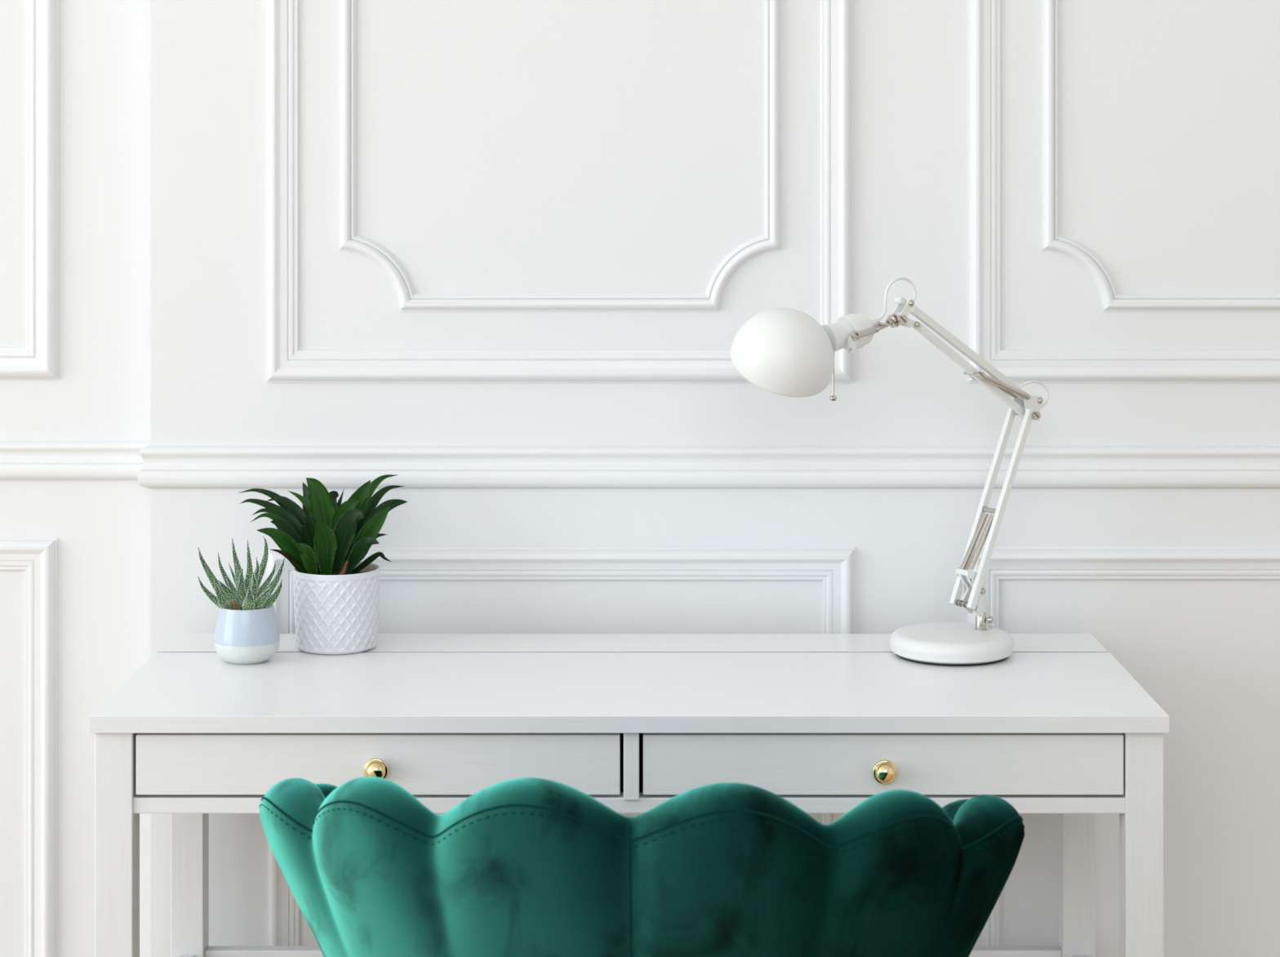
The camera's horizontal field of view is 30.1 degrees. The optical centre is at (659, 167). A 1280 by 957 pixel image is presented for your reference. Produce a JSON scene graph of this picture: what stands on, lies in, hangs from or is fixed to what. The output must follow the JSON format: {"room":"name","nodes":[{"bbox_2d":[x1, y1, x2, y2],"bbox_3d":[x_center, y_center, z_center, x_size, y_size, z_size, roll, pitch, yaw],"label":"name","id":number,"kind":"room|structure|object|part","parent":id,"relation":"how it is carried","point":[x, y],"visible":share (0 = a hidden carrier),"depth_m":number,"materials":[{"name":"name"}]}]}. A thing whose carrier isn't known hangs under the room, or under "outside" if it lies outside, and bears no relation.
{"room":"home office","nodes":[
{"label":"home office","id":0,"kind":"room"},
{"bbox_2d":[213,604,279,664],"bbox_3d":[-0.510,0.574,2.941,0.080,0.068,0.080,0,0,0],"label":"pot","id":1,"kind":"object","parent":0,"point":[245,633],"depth_m":2.91,"materials":[{"name":"ceramic"}]},
{"bbox_2d":[293,561,380,654],"bbox_3d":[-0.410,0.558,3.021,0.110,0.101,0.110,0,0,0],"label":"pot","id":2,"kind":"object","parent":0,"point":[336,604],"depth_m":2.98,"materials":[{"name":"white ceramic"}]},
{"bbox_2d":[0,0,1279,956],"bbox_3d":[-1.300,-0.492,3.310,8.600,3.700,0.300,0,0,0],"label":"wall","id":3,"kind":"structure","parent":0,"point":[503,146],"depth_m":3.16,"materials":[{"name":"white paint"}]},
{"bbox_2d":[0,537,57,956],"bbox_3d":[-1.291,0.810,3.223,0.948,0.617,0.016,0,0,0],"label":"trim","id":4,"kind":"structure","parent":3,"relation":"attached to","point":[37,557],"depth_m":3.22,"materials":[{"name":"white paint"}]},
{"bbox_2d":[0,0,58,379],"bbox_3d":[-1.290,-0.577,3.223,0.950,1.729,0.016,0,0,0],"label":"trim","id":5,"kind":"structure","parent":3,"relation":"attached to","point":[39,360],"depth_m":3.22,"materials":[{"name":"white paint"}]},
{"bbox_2d":[0,440,150,479],"bbox_3d":[-3.138,0.397,3.224,4.924,0.053,0.015,0,0,0],"label":"trim","id":6,"kind":"structure","parent":3,"relation":"attached to","point":[19,460],"depth_m":3.22,"materials":[{"name":"white paint"}]},
{"bbox_2d":[266,0,853,382],"bbox_3d":[-0.133,-0.579,3.153,0.779,1.726,0.016,0,0,0],"label":"trim","id":7,"kind":"structure","parent":3,"relation":"attached to","point":[285,362],"depth_m":3.15,"materials":[{"name":"white paint"}]},
{"bbox_2d":[338,0,781,311],"bbox_3d":[-0.132,-0.575,3.155,0.587,1.529,0.013,0,0,0],"label":"trim","id":8,"kind":"structure","parent":3,"relation":"attached to","point":[348,241],"depth_m":3.15,"materials":[{"name":"white paint"}]},
{"bbox_2d":[266,546,855,945],"bbox_3d":[-0.131,0.811,3.153,0.780,0.615,0.016,0,0,0],"label":"trim","id":9,"kind":"structure","parent":3,"relation":"attached to","point":[836,566],"depth_m":3.15,"materials":[{"name":"white paint"}]},
{"bbox_2d":[137,444,1279,488],"bbox_3d":[1.155,0.397,3.188,3.690,0.057,0.084,0,0,0],"label":"trim","id":10,"kind":"structure","parent":3,"relation":"attached to","point":[163,466],"depth_m":3.15,"materials":[{"name":"white paint"}]},
{"bbox_2d":[966,546,1279,945],"bbox_3d":[0.796,0.810,3.153,0.779,0.616,0.016,0,0,0],"label":"trim","id":11,"kind":"structure","parent":3,"relation":"attached to","point":[1006,562],"depth_m":3.15,"materials":[{"name":"white paint"}]},
{"bbox_2d":[967,0,1279,382],"bbox_3d":[0.798,-0.579,3.153,0.779,1.726,0.016,0,0,0],"label":"trim","id":12,"kind":"structure","parent":3,"relation":"attached to","point":[1020,366],"depth_m":3.15,"materials":[{"name":"white paint"}]},
{"bbox_2d":[1041,0,1279,311],"bbox_3d":[0.800,-0.575,3.155,0.587,1.529,0.013,0,0,0],"label":"trim","id":13,"kind":"structure","parent":3,"relation":"attached to","point":[1051,241],"depth_m":3.15,"materials":[{"name":"white paint"}]},
{"bbox_3d":[-1.300,1.408,0.510,9.000,0.100,5.900,0,0,0],"label":"floor","id":14,"kind":"structure","parent":0,"visible":0},
{"bbox_2d":[88,633,1168,956],"bbox_3d":[-0.034,0.983,2.872,1.200,0.750,0.482,0,0,0],"label":"desk","id":15,"kind":"object","parent":14,"relation":"on","point":[631,722],"visible":0.95,"depth_m":2.66,"materials":[{"name":"white paint"}]},
{"bbox_3d":[-0.609,0.993,2.672,0.042,0.731,0.038,0,0,0],"label":"leg","id":16,"kind":"part","parent":15,"relation":"part of","materials":[{"name":"white wood"}]},
{"bbox_3d":[-0.609,0.993,3.084,0.042,0.731,0.038,0,0,0],"label":"leg","id":17,"kind":"part","parent":15,"relation":"part of","materials":[{"name":"white wood"}]},
{"bbox_2d":[197,535,284,664],"bbox_3d":[-0.516,0.533,2.941,0.110,0.150,0.080,0,0,0],"label":"aloe","id":18,"kind":"object","parent":15,"relation":"on","point":[246,632],"visible":1,"depth_m":2.92,"materials":[{"name":"ceramic"}]},
{"bbox_2d":[237,474,407,654],"bbox_3d":[-0.429,0.501,3.022,0.217,0.215,0.116,0,0,-7],"label":"dracaena","id":19,"kind":"object","parent":15,"relation":"on","point":[336,593],"visible":1,"depth_m":3.00,"materials":[{"name":"green plant"}]},
{"bbox_3d":[-0.399,0.506,3.002,0.014,0.023,0.009,0,0,0],"label":"stem","id":20,"kind":"part","parent":19,"relation":"part of","materials":[{"name":"brown plant"}]},
{"bbox_3d":[-0.315,0.669,2.643,0.027,0.027,0.024,0,0,0],"label":"knob","id":21,"kind":"part","parent":15,"relation":"part of","materials":[{"name":"gold metal"}]},
{"bbox_3d":[-0.314,0.666,2.663,0.540,0.067,0.017,0,0,0],"label":"drawer","id":22,"kind":"part","parent":15,"relation":"part of","materials":[{"name":"white wood"}]},
{"bbox_3d":[-0.034,0.712,2.670,1.109,0.018,0.026,0,0,0],"label":"rail","id":23,"kind":"part","parent":15,"relation":"part of","materials":[{"name":"white wood"}]},
{"bbox_3d":[-0.034,0.714,2.881,1.147,0.006,0.393,0,0,0],"label":"panel","id":24,"kind":"part","parent":15,"relation":"part of","materials":[{"name":"grey wood"}]},
{"bbox_3d":[0.249,0.666,2.663,0.536,0.067,0.017,0,0,0],"label":"drawer","id":25,"kind":"part","parent":15,"relation":"part of","materials":[{"name":"white wood"}]},
{"bbox_3d":[0.250,0.671,2.643,0.027,0.027,0.024,0,0,0],"label":"knob","id":26,"kind":"part","parent":15,"relation":"part of","materials":[{"name":"gold metal"}]},
{"bbox_2d":[729,276,1048,666],"bbox_3d":[0.299,0.371,2.921,0.486,0.475,0.154,0,0,-39],"label":"desk lamp","id":27,"kind":"object","parent":15,"relation":"on","point":[786,352],"visible":1,"depth_m":2.92,"materials":[{"name":"white painted metal"},{"name":"nickel steel"},{"name":"black rubber"}]},
{"bbox_3d":[0.145,0.217,2.821,0.124,0.102,0.119,0,0,0],"label":"lamp shade","id":28,"kind":"part","parent":27,"relation":"part of","materials":[{"name":"white metal"}]},
{"bbox_3d":[0.209,0.246,2.866,0.008,0.070,0.008,0,0,0],"label":"switch rod","id":29,"kind":"part","parent":27,"relation":"part of","materials":[{"name":"silver metal"}]},
{"bbox_2d":[836,313,880,350],"bbox_3d":[0.242,0.199,2.883,0.057,0.045,0.050,0,0,0],"label":"socket","id":30,"kind":"object","parent":27,"relation":"attached to","point":[854,331],"depth_m":2.86,"materials":[{"name":"white metal"}]},
{"bbox_3d":[0.391,0.254,2.984,0.183,0.128,0.009,0,0,-33],"label":"arm rod","id":31,"kind":"part","parent":27,"relation":"part of","materials":[{"name":"white metal"}]},
{"bbox_3d":[0.394,0.237,2.986,0.203,0.135,0.009,0,0,-33],"label":"arm rod","id":32,"kind":"part","parent":27,"relation":"part of","materials":[{"name":"white metal"}]},
{"bbox_3d":[0.404,0.569,2.992,0.016,0.022,0.016,0,0,0],"label":"post","id":33,"kind":"part","parent":27,"relation":"part of","materials":[{"name":"silver metal"}]},
{"bbox_3d":[0.410,0.427,3.016,0.106,0.244,0.007,0,0,-33],"label":"arm rod","id":34,"kind":"part","parent":27,"relation":"part of","materials":[{"name":"white metal"}]},
{"bbox_3d":[0.428,0.427,2.988,0.106,0.244,0.007,0,0,-33],"label":"arm rod","id":35,"kind":"part","parent":27,"relation":"part of","materials":[{"name":"white metal"}]},
{"bbox_3d":[0.464,0.304,3.044,0.031,0.033,0.002,0,0,-33],"label":"knee plate","id":36,"kind":"part","parent":27,"relation":"part of","materials":[{"name":"white metal"}]},
{"bbox_3d":[0.475,0.304,3.026,0.031,0.033,0.002,0,0,-33],"label":"knee plate","id":37,"kind":"part","parent":27,"relation":"part of","materials":[{"name":"white metal"}]},
{"bbox_3d":[0.541,0.993,3.084,0.042,0.731,0.038,0,0,0],"label":"leg","id":38,"kind":"part","parent":15,"relation":"part of","materials":[{"name":"white wood"}]},
{"bbox_3d":[0.541,0.993,2.672,0.042,0.731,0.038,0,0,0],"label":"leg","id":39,"kind":"part","parent":15,"relation":"part of","materials":[{"name":"white wood"}]},
{"bbox_2d":[259,776,1024,956],"bbox_3d":[-0.019,0.956,2.360,0.744,0.809,0.503,0,0,0],"label":"velvet chair","id":40,"kind":"object","parent":14,"relation":"on","point":[523,866],"visible":1,"depth_m":2.15,"materials":[{"name":"teal fabric"}]}
]}

